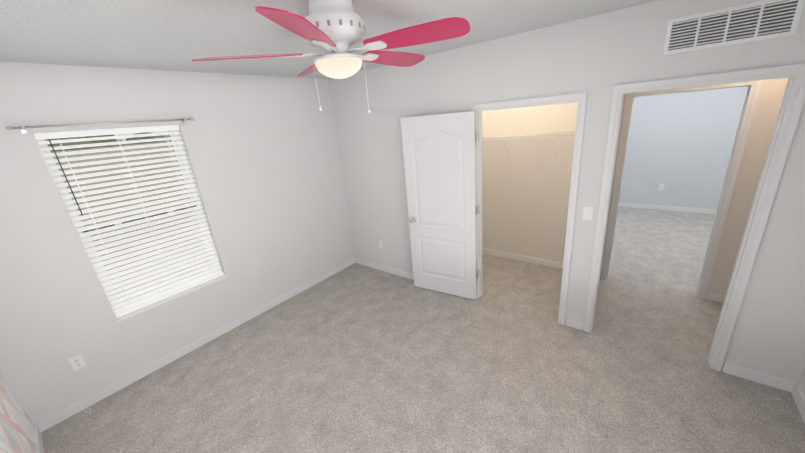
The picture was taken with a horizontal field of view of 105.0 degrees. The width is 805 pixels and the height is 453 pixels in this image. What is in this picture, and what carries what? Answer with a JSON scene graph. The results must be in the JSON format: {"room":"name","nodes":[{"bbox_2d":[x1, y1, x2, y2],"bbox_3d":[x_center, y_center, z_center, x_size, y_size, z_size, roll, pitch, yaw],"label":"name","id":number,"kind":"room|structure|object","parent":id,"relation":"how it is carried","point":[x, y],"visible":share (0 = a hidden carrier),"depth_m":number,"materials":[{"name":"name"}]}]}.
{"room":"empty bedroom","nodes":[
{"label":"empty bedroom","id":0,"kind":"room"},
{"bbox_2d":[0,373,36,452],"bbox_3d":[-1.235,0.672,0.580,4.750,2.600,0.150,10,24,37],"label":"wall","id":1,"kind":"structure","parent":0,"point":[17,434],"depth_m":2.00,"materials":[{"name":"paper"}]},
{"bbox_2d":[34,422,44,452],"bbox_3d":[-1.057,1.836,1.030,4.400,0.085,0.013,10,24,37],"label":"baseboard","id":2,"kind":"structure","parent":1,"relation":"attached to","point":[38,426],"depth_m":2.26,"materials":[{"name":"white wood"}]},
{"bbox_2d":[0,61,353,424],"bbox_3d":[-1.506,-0.392,3.757,0.200,2.600,4.800,10,24,37],"label":"wall","id":3,"kind":"structure","parent":0,"point":[263,158],"depth_m":2.79,"materials":[{"name":"paint"}]},
{"bbox_2d":[68,354,86,370],"bbox_3d":[-2.609,1.093,2.481,0.010,0.118,0.072,10,24,37],"label":"electrical outlet","id":4,"kind":"object","parent":3,"relation":"attached to","point":[77,362],"visible":1,"depth_m":2.48,"materials":[{"name":"white plastic"}]},
{"bbox_2d":[6,118,193,132],"bbox_3d":[-2.268,-0.808,2.441,0.078,0.055,1.112,10,24,37],"label":"curtain rod","id":5,"kind":"object","parent":3,"relation":"attached to","point":[22,128],"visible":1,"depth_m":2.30,"materials":[{"name":"silver metal"}]},
{"bbox_2d":[32,130,226,321],"bbox_3d":[-2.290,-0.064,2.771,0.177,1.557,0.906,10,24,37],"label":"window","id":6,"kind":"structure","parent":3,"relation":"in","point":[155,304],"depth_m":2.76,"materials":[{"name":"white plastic"}]},
{"bbox_2d":[33,125,223,317],"bbox_3d":[-2.264,-0.071,2.746,0.072,1.527,0.890,10,24,37],"label":"window blinds","id":7,"kind":"object","parent":6,"relation":"attached to","point":[174,289],"visible":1,"depth_m":2.70,"materials":[{"name":"white plastic"}]},
{"bbox_2d":[40,257,354,429],"bbox_3d":[-1.750,1.025,3.581,0.013,0.085,3.320,10,24,37],"label":"baseboard","id":8,"kind":"structure","parent":3,"relation":"attached to","point":[69,411],"depth_m":3.00,"materials":[{"name":"white wood"}]},
{"bbox_2d":[0,0,657,78],"bbox_3d":[1.896,-1.688,2.426,6.800,0.120,8.120,10,24,37],"label":"ceiling","id":9,"kind":"structure","parent":0,"point":[173,35],"depth_m":1.86,"materials":[{"name":"white paint"}]},
{"bbox_2d":[191,0,470,112],"bbox_3d":[-0.287,-0.849,1.568,1.262,0.533,1.231,10,24,37],"label":"ceiling fan","id":10,"kind":"object","parent":9,"relation":"hanging from","point":[335,30],"visible":1,"depth_m":1.40,"materials":[{"name":"painted metal"},{"name":"painted wood"},{"name":"frosted glass"}]},
{"bbox_2d":[41,206,804,452],"bbox_3d":[2.128,0.876,3.305,6.800,0.120,8.120,10,24,37],"label":"floor","id":11,"kind":"structure","parent":0,"point":[356,358],"depth_m":2.55,"materials":[{"name":"carpet"}]},
{"bbox_2d":[482,102,577,262],"bbox_3d":[1.383,-0.796,4.170,2.350,2.600,0.110,10,24,37],"label":"wall","id":12,"kind":"structure","parent":0,"point":[525,195],"depth_m":3.98,"materials":[{"name":"paint"}]},
{"bbox_2d":[482,248,562,268],"bbox_3d":[1.453,0.408,4.532,2.130,0.085,0.013,10,24,37],"label":"baseboard","id":13,"kind":"structure","parent":12,"relation":"attached to","point":[533,260],"depth_m":4.33,"materials":[{"name":"white wood"}]},
{"bbox_2d":[482,131,574,161],"bbox_3d":[1.234,-0.980,3.935,2.120,0.344,0.304,10,24,37],"label":"closet shelf","id":14,"kind":"object","parent":12,"relation":"attached to","point":[527,135],"visible":0.52,"depth_m":3.65,"materials":[{"name":"white metal"}]},
{"bbox_2d":[328,0,804,381],"bbox_3d":[1.349,-0.313,2.769,5.500,2.600,0.110,10,24,37],"label":"wall","id":15,"kind":"structure","parent":0,"point":[597,58],"depth_m":2.41,"materials":[{"name":"paint"}]},
{"bbox_2d":[379,240,383,248],"bbox_3d":[-0.300,0.253,4.311,0.072,0.118,0.010,10,24,37],"label":"electrical outlet","id":16,"kind":"object","parent":15,"relation":"attached to","point":[381,244],"visible":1,"depth_m":4.31,"materials":[{"name":"white plastic"}]},
{"bbox_2d":[354,258,413,279],"bbox_3d":[0.048,0.655,4.185,1.967,0.085,0.013,10,24,37],"label":"baseboard","id":17,"kind":"structure","parent":15,"relation":"attached to","point":[356,260],"depth_m":4.40,"materials":[{"name":"white wood"}]},
{"bbox_2d":[400,111,477,299],"bbox_3d":[0.407,-0.155,3.405,0.817,2.030,0.192,10,24,37],"label":"closet door","id":18,"kind":"structure","parent":15,"relation":"in","point":[439,152],"depth_m":3.35,"materials":[{"name":"painted wood"},{"name":"brushed nickel"}]},
{"bbox_2d":[471,92,586,324],"bbox_3d":[1.156,-0.098,3.021,0.890,2.065,0.110,10,24,37],"label":"door frame","id":19,"kind":"structure","parent":15,"relation":"attached to","point":[480,195],"depth_m":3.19,"materials":[{"name":"white wood"}]},
{"bbox_2d":[582,206,593,220],"bbox_3d":[1.556,-0.108,2.596,0.072,0.118,0.014,10,24,37],"label":"light switch","id":20,"kind":"object","parent":15,"relation":"attached to","point":[587,213],"visible":1,"depth_m":2.59,"materials":[{"name":"white plastic"}]},
{"bbox_2d":[584,63,804,370],"bbox_3d":[2.022,0.040,2.352,0.850,2.090,0.110,10,24,37],"label":"door frame","id":21,"kind":"structure","parent":15,"relation":"attached to","point":[766,167],"depth_m":2.10,"materials":[{"name":"white wood"}]},
{"bbox_2d":[663,0,804,54],"bbox_3d":[1.928,-1.186,1.836,0.560,0.200,0.008,10,24,37],"label":"air vent","id":22,"kind":"object","parent":15,"relation":"in","point":[760,20],"visible":1,"depth_m":1.82,"materials":[{"name":"white metal"}]},
{"bbox_2d":[722,362,789,390],"bbox_3d":[2.565,1.089,2.251,0.324,0.085,0.013,10,24,37],"label":"baseboard","id":23,"kind":"structure","parent":15,"relation":"attached to","point":[763,378],"depth_m":2.24,"materials":[{"name":"white wood"}]},
{"bbox_2d":[619,86,747,208],"bbox_3d":[5.049,-1.525,5.324,5.300,2.600,0.110,10,24,37],"label":"wall","id":24,"kind":"structure","parent":0,"point":[680,146],"depth_m":5.42,"materials":[{"name":"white paint"}]},
{"bbox_2d":[659,184,664,189],"bbox_3d":[4.827,-0.741,5.758,0.072,0.118,0.010,10,24,37],"label":"outlet","id":25,"kind":"object","parent":24,"relation":"attached to","point":[661,186],"visible":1,"depth_m":5.76,"materials":[{"name":"white plastic"}]},
{"bbox_2d":[618,202,716,213],"bbox_3d":[5.119,-0.320,5.686,5.100,0.085,0.013,10,24,37],"label":"baseboard","id":26,"kind":"structure","parent":24,"relation":"attached to","point":[634,205],"depth_m":5.77,"materials":[{"name":"white wood"}]},
{"bbox_2d":[600,77,788,298],"bbox_3d":[3.641,-0.390,2.388,3.460,2.600,0.110,10,24,37],"label":"wall","id":27,"kind":"structure","parent":0,"point":[767,108],"depth_m":2.81,"materials":[{"name":"paint"}]},
{"bbox_2d":[601,80,762,299],"bbox_3d":[2.725,-0.302,3.195,0.850,2.070,0.110,10,24,37],"label":"door frame","id":28,"kind":"structure","parent":27,"relation":"attached to","point":[728,169],"depth_m":3.00,"materials":[{"name":"white wood"}]},
{"bbox_2d":[706,292,725,302],"bbox_3d":[3.712,0.814,2.748,1.457,0.085,0.013,10,24,37],"label":"baseboard","id":29,"kind":"structure","parent":27,"relation":"attached to","point":[715,297],"depth_m":3.14,"materials":[{"name":"white wood"}]},
{"bbox_2d":[797,366,804,397],"bbox_3d":[1.644,0.450,0.467,0.150,2.600,3.350,10,24,37],"label":"wall","id":30,"kind":"structure","parent":0,"point":[801,382],"depth_m":2.07,"materials":[{"name":"paint"}]},
{"bbox_2d":[786,381,804,422],"bbox_3d":[1.697,1.619,0.933,0.013,0.085,3.320,10,24,37],"label":"baseboard","id":31,"kind":"structure","parent":30,"relation":"attached to","point":[793,388],"depth_m":2.06,"materials":[{"name":"white wood"}]},
{"label":"outside","id":32,"kind":"structure","parent":0,"visible":0},
{"bbox_3d":[-25.305,-1.483,26.873,65.400,0.200,90.000,10,24,37],"label":"ground","id":33,"kind":"structure","parent":32,"visible":0},
{"bbox_2d":[45,132,170,151],"bbox_3d":[-17.403,-3.411,20.496,10.744,6.200,21.184,10,24,37],"label":"trees","id":34,"kind":"object","parent":33,"relation":"on","point":[103,141],"depth_m":15.51,"materials":[{"name":"green plant"}]},
{"bbox_2d":[51,141,210,302],"bbox_3d":[-7.153,0.044,9.509,9.900,5.030,26.800,10,24,37],"label":"house","id":35,"kind":"structure","parent":33,"relation":"on","point":[106,164],"depth_m":6.86,"materials":[{"name":"paint"}]}
]}

